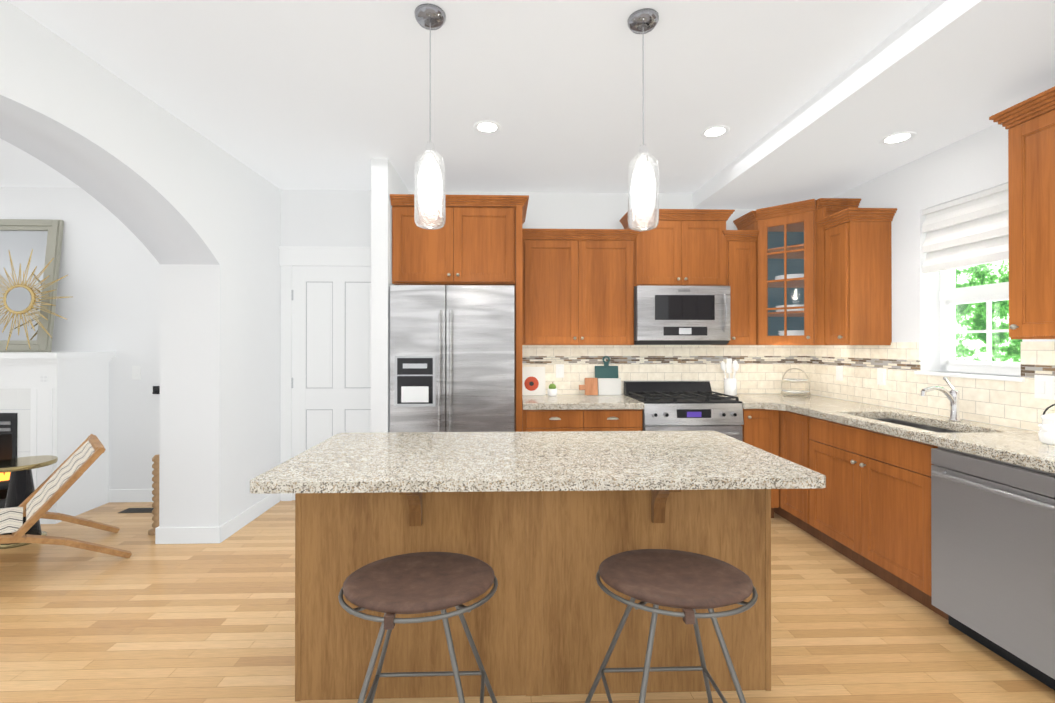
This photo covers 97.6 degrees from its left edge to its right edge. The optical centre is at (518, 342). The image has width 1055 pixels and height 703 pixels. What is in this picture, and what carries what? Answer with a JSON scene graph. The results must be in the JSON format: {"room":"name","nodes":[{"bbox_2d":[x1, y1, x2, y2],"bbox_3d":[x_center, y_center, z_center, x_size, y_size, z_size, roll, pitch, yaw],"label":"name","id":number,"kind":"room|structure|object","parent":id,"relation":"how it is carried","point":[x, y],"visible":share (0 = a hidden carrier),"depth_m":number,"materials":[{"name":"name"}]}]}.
{"room":"kitchen","nodes":[
{"label":"kitchen","id":0,"kind":"room"},
{"bbox_2d":[0,0,280,526],"bbox_3d":[-2.159,0.003,0.288,0.400,2.700,7.440,0,0,-2],"label":"wall","id":1,"kind":"structure","parent":0,"point":[196,214],"depth_m":3.15,"materials":[{"name":"white paint"}]},
{"bbox_2d":[155,527,157,543],"bbox_3d":[-2.463,1.309,3.544,0.016,0.110,0.840,0,0,-2],"label":"baseboard","id":2,"kind":"structure","parent":1,"relation":"attached to","point":[156,529],"depth_m":3.12,"materials":[{"name":"white wood"}]},
{"bbox_2d":[158,527,214,543],"bbox_3d":[-2.243,1.308,3.138,0.360,0.110,0.015,0,0,-2],"label":"baseboard","id":3,"kind":"structure","parent":1,"relation":"attached to","point":[190,535],"depth_m":3.13,"materials":[{"name":"white wood"}]},
{"bbox_2d":[215,493,279,542],"bbox_3d":[-2.046,1.309,3.557,0.015,0.110,0.842,0,0,-2],"label":"baseboard","id":4,"kind":"structure","parent":1,"relation":"attached to","point":[222,532],"depth_m":3.43,"materials":[{"name":"white wood"}]},
{"bbox_2d":[371,158,407,431],"bbox_3d":[-1.013,0.015,3.688,0.120,2.700,0.710,0,0,-2],"label":"wall","id":5,"kind":"structure","parent":0,"point":[386,181],"depth_m":3.33,"materials":[{"name":"white paint"}]},
{"bbox_2d":[0,187,780,499],"bbox_3d":[-2.072,0.016,4.137,10.300,2.700,0.250,0,0,-2],"label":"wall","id":6,"kind":"structure","parent":0,"point":[109,285],"depth_m":3.98,"materials":[{"name":"white paint"}]},
{"bbox_2d":[109,489,153,501],"bbox_3d":[-4.841,1.311,3.915,4.750,0.110,0.020,0,0,-2],"label":"baseboard","id":7,"kind":"structure","parent":6,"relation":"attached to","point":[115,495],"depth_m":3.96,"materials":[{"name":"white wood"}]},
{"bbox_2d":[152,386,159,393],"bbox_3d":[-3.112,0.406,3.953,0.060,0.070,0.052,0,0,-2],"label":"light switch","id":8,"kind":"object","parent":6,"relation":"attached to","point":[156,389],"visible":0.83,"depth_m":3.97,"materials":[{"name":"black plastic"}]},
{"bbox_2d":[279,246,370,500],"bbox_3d":[-1.578,0.266,3.973,0.988,2.200,0.101,0,0,-2],"label":"pantry door","id":9,"kind":"structure","parent":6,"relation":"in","point":[325,350],"depth_m":4.01,"materials":[{"name":"white wood"}]},
{"bbox_2d":[556,364,563,377],"bbox_3d":[0.366,0.248,4.067,0.072,0.118,0.010,0,0,-2],"label":"light switch","id":10,"kind":"object","parent":6,"relation":"attached to","point":[559,370],"visible":1,"depth_m":4.07,"materials":[{"name":"white plastic"}]},
{"bbox_2d":[522,228,640,344],"bbox_3d":[0.509,-0.453,3.911,0.978,0.943,0.352,0,0,-2],"label":"upper cabinet","id":11,"kind":"object","parent":6,"relation":"attached to","point":[577,286],"visible":0.94,"depth_m":3.77,"materials":[{"name":"brown wood"}]},
{"bbox_2d":[522,345,805,393],"bbox_3d":[1.290,0.225,4.104,2.550,0.452,0.009,0,0,-2],"label":"backsplash","id":12,"kind":"structure","parent":6,"relation":"attached to","point":[763,368],"depth_m":4.10,"materials":[{"name":"tile"}]},
{"bbox_2d":[619,209,734,286],"bbox_3d":[1.336,-0.779,3.937,0.865,0.626,0.352,0,0,-2],"label":"upper cabinet","id":13,"kind":"object","parent":6,"relation":"attached to","point":[680,247],"visible":0.92,"depth_m":3.80,"materials":[{"name":"brown wood"}]},
{"bbox_2d":[634,286,729,344],"bbox_3d":[1.331,-0.222,3.883,0.756,0.476,0.453,0,0,-2],"label":"microwave","id":14,"kind":"object","parent":13,"relation":"attached to","point":[681,315],"visible":0.98,"depth_m":3.72,"materials":[{"name":"silver metal"}]},
{"bbox_2d":[722,230,758,344],"bbox_3d":[1.824,-0.453,3.950,0.298,0.943,0.352,0,0,-2],"label":"upper cabinet","id":15,"kind":"object","parent":6,"relation":"attached to","point":[741,263],"visible":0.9,"depth_m":3.81,"materials":[{"name":"brown wood"}]},
{"bbox_2d":[733,198,860,344],"bbox_3d":[2.259,-0.537,3.811,0.657,1.111,0.656,0,0,-2],"label":"upper cabinet","id":16,"kind":"object","parent":6,"relation":"attached to","point":[786,277],"visible":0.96,"depth_m":3.75,"materials":[{"name":"brown wood"}]},
{"bbox_2d":[816,207,825,344],"bbox_3d":[2.290,-0.499,3.487,0.019,1.033,0.082,0,0,-2],"label":"filler panel","id":17,"kind":"object","parent":16,"relation":"attached to","point":[820,229],"visible":0.96,"depth_m":3.48,"materials":[{"name":"brown wood"}]},
{"bbox_2d":[0,0,933,193],"bbox_3d":[-2.060,-1.422,0.321,10.500,0.150,7.890,0,0,-2],"label":"ceiling","id":18,"kind":"structure","parent":0,"point":[307,94],"depth_m":2.33,"materials":[{"name":"white paint"}]},
{"bbox_2d":[414,3,445,229],"bbox_3d":[-0.360,-0.905,1.884,0.126,0.871,0.126,0,0,-2],"label":"pendant light","id":19,"kind":"object","parent":18,"relation":"hanging from","point":[430,17],"visible":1,"depth_m":1.86,"materials":[{"name":"glass"}]},
{"bbox_2d":[474,120,500,133],"bbox_3d":[-0.191,-1.336,2.861,0.172,0.004,0.172,0,0,-2],"label":"recessed light","id":20,"kind":"object","parent":18,"relation":"in","point":[488,127],"visible":1,"depth_m":2.86,"materials":[{"name":"white"}]},
{"bbox_2d":[627,8,658,230],"bbox_3d":[0.517,-0.905,1.910,0.126,0.871,0.126,0,0,-2],"label":"pendant light","id":21,"kind":"object","parent":18,"relation":"hanging from","point":[643,21],"visible":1,"depth_m":1.89,"materials":[{"name":"glass"}]},
{"bbox_2d":[701,125,729,137],"bbox_3d":[1.246,-1.336,2.923,0.172,0.004,0.172,0,0,-2],"label":"recessed light","id":22,"kind":"object","parent":18,"relation":"in","point":[715,131],"visible":1,"depth_m":2.92,"materials":[{"name":"white"}]},
{"bbox_2d":[0,500,1054,702],"bbox_3d":[-2.060,1.403,0.311,10.500,0.100,7.890,0,0,-2],"label":"floor","id":23,"kind":"structure","parent":0,"point":[149,620],"depth_m":2.17,"materials":[{"name":"brown wood"}]},
{"bbox_2d":[0,455,57,548],"bbox_3d":[-3.424,1.090,3.178,0.360,0.546,0.360,0,0,-2],"label":"side table","id":24,"kind":"object","parent":23,"relation":"on","point":[21,489],"visible":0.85,"depth_m":3.14,"materials":[{"name":"gold metal"}]},
{"bbox_2d":[0,352,115,523],"bbox_3d":[-4.426,0.720,3.662,1.975,1.289,0.522,0,0,-2],"label":"fireplace","id":25,"kind":"object","parent":23,"relation":"on","point":[54,404],"visible":0.79,"depth_m":3.53,"materials":[{"name":"white"}]},
{"bbox_2d":[0,219,63,351],"bbox_3d":[-4.397,-0.486,3.866,1.015,1.127,0.148,0,0,-2],"label":"framed mirror","id":26,"kind":"object","parent":25,"relation":"on","point":[20,239],"visible":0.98,"depth_m":3.89,"materials":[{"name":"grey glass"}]},
{"bbox_2d":[0,249,69,349],"bbox_3d":[-3.994,-0.349,3.696,0.830,0.817,0.063,0,0,-2],"label":"decor","id":27,"kind":"object","parent":25,"relation":"on","point":[19,298],"visible":1,"depth_m":3.69,"materials":[{"name":"gold mirror"}]},
{"bbox_2d":[0,434,131,557],"bbox_3d":[-3.088,1.002,2.714,0.634,0.724,1.188,0,0,43],"label":"lounge chair","id":28,"kind":"object","parent":23,"relation":"on","point":[41,500],"visible":1,"depth_m":2.82,"materials":[{"name":"brown wood"}]},
{"bbox_2d":[118,508,153,512],"bbox_3d":[-3.061,1.362,3.758,0.300,0.005,0.110,0,0,-2],"label":"floor vent","id":29,"kind":"object","parent":23,"relation":"in","point":[138,510],"visible":0.69,"depth_m":3.75,"materials":[{"name":"brown metal"}]},
{"bbox_2d":[148,455,158,534],"bbox_3d":[-2.598,1.084,3.323,0.104,0.560,0.104,0,0,-2],"label":"post","id":30,"kind":"object","parent":23,"relation":"on","point":[155,492],"visible":0.6,"depth_m":3.30,"materials":[{"name":"brown wood"}]},
{"bbox_2d":[338,552,497,702],"bbox_3d":[-0.304,1.027,1.439,0.496,0.660,0.525,0,0,-2],"label":"stool","id":31,"kind":"object","parent":23,"relation":"on","point":[411,583],"visible":1,"depth_m":1.38,"materials":[{"name":"leather"}]},
{"bbox_2d":[390,285,513,431],"bbox_3d":[-0.486,0.474,3.653,0.898,1.782,0.728,0,0,-2],"label":"refrigerator","id":32,"kind":"object","parent":23,"relation":"on","point":[451,358],"visible":0.65,"depth_m":3.35,"materials":[{"name":"silver metal"}]},
{"bbox_2d":[390,194,528,431],"bbox_3d":[-0.439,0.141,3.714,1.016,2.448,0.686,0,0,-2],"label":"tall cabinet","id":33,"kind":"object","parent":23,"relation":"on","point":[476,240],"visible":0.92,"depth_m":3.42,"materials":[{"name":"brown wood"}]},
{"bbox_2d":[295,491,770,700],"bbox_3d":[0.065,0.924,1.964,1.835,0.868,0.758,0,0,-2],"label":"kitchen island","id":34,"kind":"object","parent":23,"relation":"on","point":[543,524],"depth_m":1.78,"materials":[{"name":"granite"},{"name":"oak"}]},
{"bbox_2d":[250,431,825,494],"bbox_3d":[0.071,0.472,1.947,1.936,0.036,0.850,0,0,-2],"label":"island countertop","id":35,"kind":"structure","parent":34,"relation":"on","point":[356,463],"depth_m":1.72,"materials":[{"name":"beige stone"}]},
{"bbox_2d":[522,394,643,431],"bbox_3d":[0.481,0.908,3.760,0.914,0.915,0.640,0,0,-2],"label":"base cabinet","id":36,"kind":"object","parent":23,"relation":"on","point":[575,412],"visible":0.25,"depth_m":3.48,"materials":[{"name":"brown wood"}]},
{"bbox_2d":[522,367,545,394],"bbox_3d":[0.133,0.331,3.999,0.200,0.249,0.083,0,0,-2],"label":"cookbook","id":37,"kind":"object","parent":36,"relation":"on","point":[533,380],"visible":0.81,"depth_m":3.98,"materials":[{"name":"white paper"}]},
{"bbox_2d":[547,382,556,395],"bbox_3d":[0.290,0.390,3.930,0.086,0.119,0.086,0,0,-2],"label":"plant pot","id":38,"kind":"object","parent":36,"relation":"on","point":[552,390],"visible":1,"depth_m":3.90,"materials":[{"name":"white ceramic"}]},
{"bbox_2d":[579,378,597,394],"bbox_3d":[0.605,0.377,3.987,0.162,0.150,0.036,0,0,-2],"label":"cutting board","id":39,"kind":"object","parent":36,"relation":"on","point":[590,387],"visible":1,"depth_m":3.98,"materials":[{"name":"brown wood"}]},
{"bbox_2d":[595,356,617,378],"bbox_3d":[0.775,0.282,4.049,0.205,0.338,0.044,0,0,-2],"label":"cutting board","id":40,"kind":"object","parent":36,"relation":"on","point":[606,370],"visible":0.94,"depth_m":4.04,"materials":[{"name":"teal wood"}]},
{"bbox_2d":[598,378,620,394],"bbox_3d":[0.790,0.379,3.993,0.197,0.145,0.035,0,0,-2],"label":"cutting board","id":41,"kind":"object","parent":36,"relation":"on","point":[609,386],"visible":0.96,"depth_m":3.98,"materials":[{"name":"white plastic"}]},
{"bbox_2d":[585,549,757,702],"bbox_3d":[0.490,1.027,1.462,0.496,0.660,0.525,0,0,-2],"label":"stool","id":42,"kind":"object","parent":23,"relation":"on","point":[688,583],"visible":1,"depth_m":1.41,"materials":[{"name":"leather"}]},
{"bbox_2d":[624,380,743,440],"bbox_3d":[1.318,0.849,3.759,0.751,1.032,0.675,0,0,-2],"label":"range","id":43,"kind":"object","parent":23,"relation":"on","point":[684,406],"visible":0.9,"depth_m":3.50,"materials":[{"name":"silver metal"}]},
{"bbox_2d":[741,409,776,517],"bbox_3d":[1.851,0.934,3.786,0.308,0.864,0.668,0,0,-2],"label":"base cabinet","id":44,"kind":"object","parent":23,"relation":"on","point":[759,429],"depth_m":3.52,"materials":[{"name":"brown wood"}]},
{"bbox_2d":[717,394,776,408],"bbox_3d":[1.825,0.475,3.797,0.256,0.050,0.626,0,0,-2],"label":"countertop","id":45,"kind":"structure","parent":44,"relation":"on","point":[747,402],"depth_m":3.49,"materials":[{"name":"beige stone"}]},
{"bbox_2d":[721,358,738,394],"bbox_3d":[1.835,0.292,3.990,0.161,0.315,0.104,0,0,-2],"label":"utensil crock","id":46,"kind":"object","parent":45,"relation":"on","point":[730,386],"visible":0.98,"depth_m":3.97,"materials":[{"name":"white ceramic"}]},
{"bbox_2d":[777,409,904,535],"bbox_3d":[2.268,0.932,3.337,0.666,0.864,0.417,0,0,-2],"label":"base cabinet","id":47,"kind":"object","parent":23,"relation":"on","point":[799,435],"depth_m":3.16,"materials":[{"name":"brown wood"}]},
{"bbox_2d":[745,393,916,420],"bbox_3d":[2.271,0.474,3.570,0.623,0.050,1.106,0,0,-2],"label":"countertop","id":48,"kind":"structure","parent":47,"relation":"on","point":[823,408],"depth_m":3.15,"materials":[{"name":"beige stone"}]},
{"bbox_2d":[781,368,810,396],"bbox_3d":[2.333,0.329,3.885,0.219,0.238,0.219,0,0,-2],"label":"tiered stand","id":49,"kind":"object","parent":48,"relation":"on","point":[790,392],"visible":1,"depth_m":3.86,"materials":[{"name":"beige metal"}]},
{"bbox_2d":[920,377,960,420],"bbox_3d":[2.419,0.322,2.676,0.230,0.246,0.113,0,0,-2],"label":"faucet","id":50,"kind":"object","parent":48,"relation":"on","point":[953,395],"visible":1,"depth_m":2.64,"materials":[{"name":"silver metal"}]},
{"bbox_2d":[813,449,947,619],"bbox_3d":[2.318,1.052,2.726,0.602,0.620,0.940,0,0,-2],"label":"base cabinet","id":51,"kind":"object","parent":23,"relation":"on","point":[868,507],"depth_m":2.58,"materials":[{"name":"brown wood"}]},
{"bbox_2d":[917,431,1054,473],"bbox_3d":[2.330,0.467,1.576,0.623,0.050,1.455,0,0,-2],"label":"countertop","id":52,"kind":"structure","parent":51,"relation":"on","point":[1023,449],"depth_m":2.02,"materials":[{"name":"beige stone"}]},
{"bbox_2d":[1038,424,1054,444],"bbox_3d":[2.342,0.398,2.019,0.133,0.089,0.092,0,0,-2],"label":"creamer","id":53,"kind":"object","parent":52,"relation":"on","point":[1046,433],"visible":1,"depth_m":2.01,"materials":[{"name":"white ceramic"}]},
{"bbox_2d":[1040,404,1054,424],"bbox_3d":[2.505,0.357,2.109,0.160,0.172,0.160,0,0,-2],"label":"teapot","id":54,"kind":"object","parent":52,"relation":"on","point":[1049,418],"visible":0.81,"depth_m":2.12,"materials":[{"name":"white ceramic"}]},
{"bbox_2d":[931,446,1054,690],"bbox_3d":[2.279,0.928,1.943,0.630,0.862,0.605,0,0,-2],"label":"dishwasher","id":55,"kind":"object","parent":23,"relation":"on","point":[993,552],"visible":0.92,"depth_m":1.94,"materials":[{"name":"silver metal"}]},
{"bbox_2d":[693,0,1054,208],"bbox_3d":[2.179,-1.279,0.419,1.020,0.135,7.440,0,0,-2],"label":"ceiling","id":56,"kind":"structure","parent":0,"point":[935,75],"depth_m":2.33,"materials":[{"name":"white paint"}]},
{"bbox_2d":[879,131,916,144],"bbox_3d":[2.227,-1.202,2.711,0.172,0.004,0.172,0,0,-2],"label":"recessed light","id":57,"kind":"object","parent":56,"relation":"in","point":[899,137],"visible":1,"depth_m":2.71,"materials":[{"name":"white"}]},
{"bbox_2d":[805,123,1054,431],"bbox_3d":[2.799,0.004,0.433,0.220,2.700,7.440,0,0,-2],"label":"wall","id":58,"kind":"structure","parent":0,"point":[977,162],"depth_m":3.00,"materials":[{"name":"white paint"}]},
{"bbox_2d":[836,366,842,380],"bbox_3d":[2.578,0.243,3.707,0.010,0.118,0.072,0,0,-2],"label":"electrical outlet","id":59,"kind":"object","parent":58,"relation":"attached to","point":[839,373],"visible":1,"depth_m":3.70,"materials":[{"name":"white plastic"}]},
{"bbox_2d":[816,208,896,344],"bbox_3d":[2.426,-0.455,3.331,0.352,0.943,0.329,0,0,-2],"label":"upper cabinet","id":60,"kind":"object","parent":58,"relation":"attached to","point":[858,281],"visible":1,"depth_m":3.22,"materials":[{"name":"brown wood"}]},
{"bbox_2d":[877,368,885,384],"bbox_3d":[2.590,0.241,3.292,0.010,0.118,0.072,0,0,-2],"label":"electrical outlet","id":61,"kind":"object","parent":58,"relation":"attached to","point":[881,376],"visible":1,"depth_m":3.29,"materials":[{"name":"white plastic"}]},
{"bbox_2d":[806,341,1054,430],"bbox_3d":[2.623,0.220,2.503,0.010,0.452,3.289,0,0,-2],"label":"backsplash","id":62,"kind":"structure","parent":58,"relation":"attached to","point":[1005,403],"depth_m":3.01,"materials":[{"name":"tile"}]},
{"bbox_2d":[922,183,1008,272],"bbox_3d":[2.651,-0.655,2.707,0.054,0.408,0.578,0,0,-2],"label":"blind","id":63,"kind":"object","parent":58,"relation":"attached to","point":[970,230],"visible":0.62,"depth_m":2.71,"materials":[{"name":"white fabric"}]},
{"bbox_2d":[914,260,1024,381],"bbox_3d":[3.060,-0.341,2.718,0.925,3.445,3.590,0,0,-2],"label":"window","id":64,"kind":"structure","parent":58,"relation":"in","point":[975,338],"depth_m":2.97,"materials":[{"name":"white"}]},
{"bbox_2d":[998,94,1054,338],"bbox_3d":[2.485,-0.536,1.919,0.318,1.034,0.560,0,0,-2],"label":"upper cabinet","id":65,"kind":"object","parent":58,"relation":"attached to","point":[1029,123],"depth_m":2.09,"materials":[{"name":"brown wood"}]},
{"bbox_2d":[1034,375,1054,399],"bbox_3d":[2.619,0.220,2.278,0.010,0.118,0.125,0,0,-2],"label":"light switch","id":66,"kind":"object","parent":58,"relation":"attached to","point":[1044,385],"visible":1,"depth_m":2.29,"materials":[{"name":"white plastic"}]}
]}

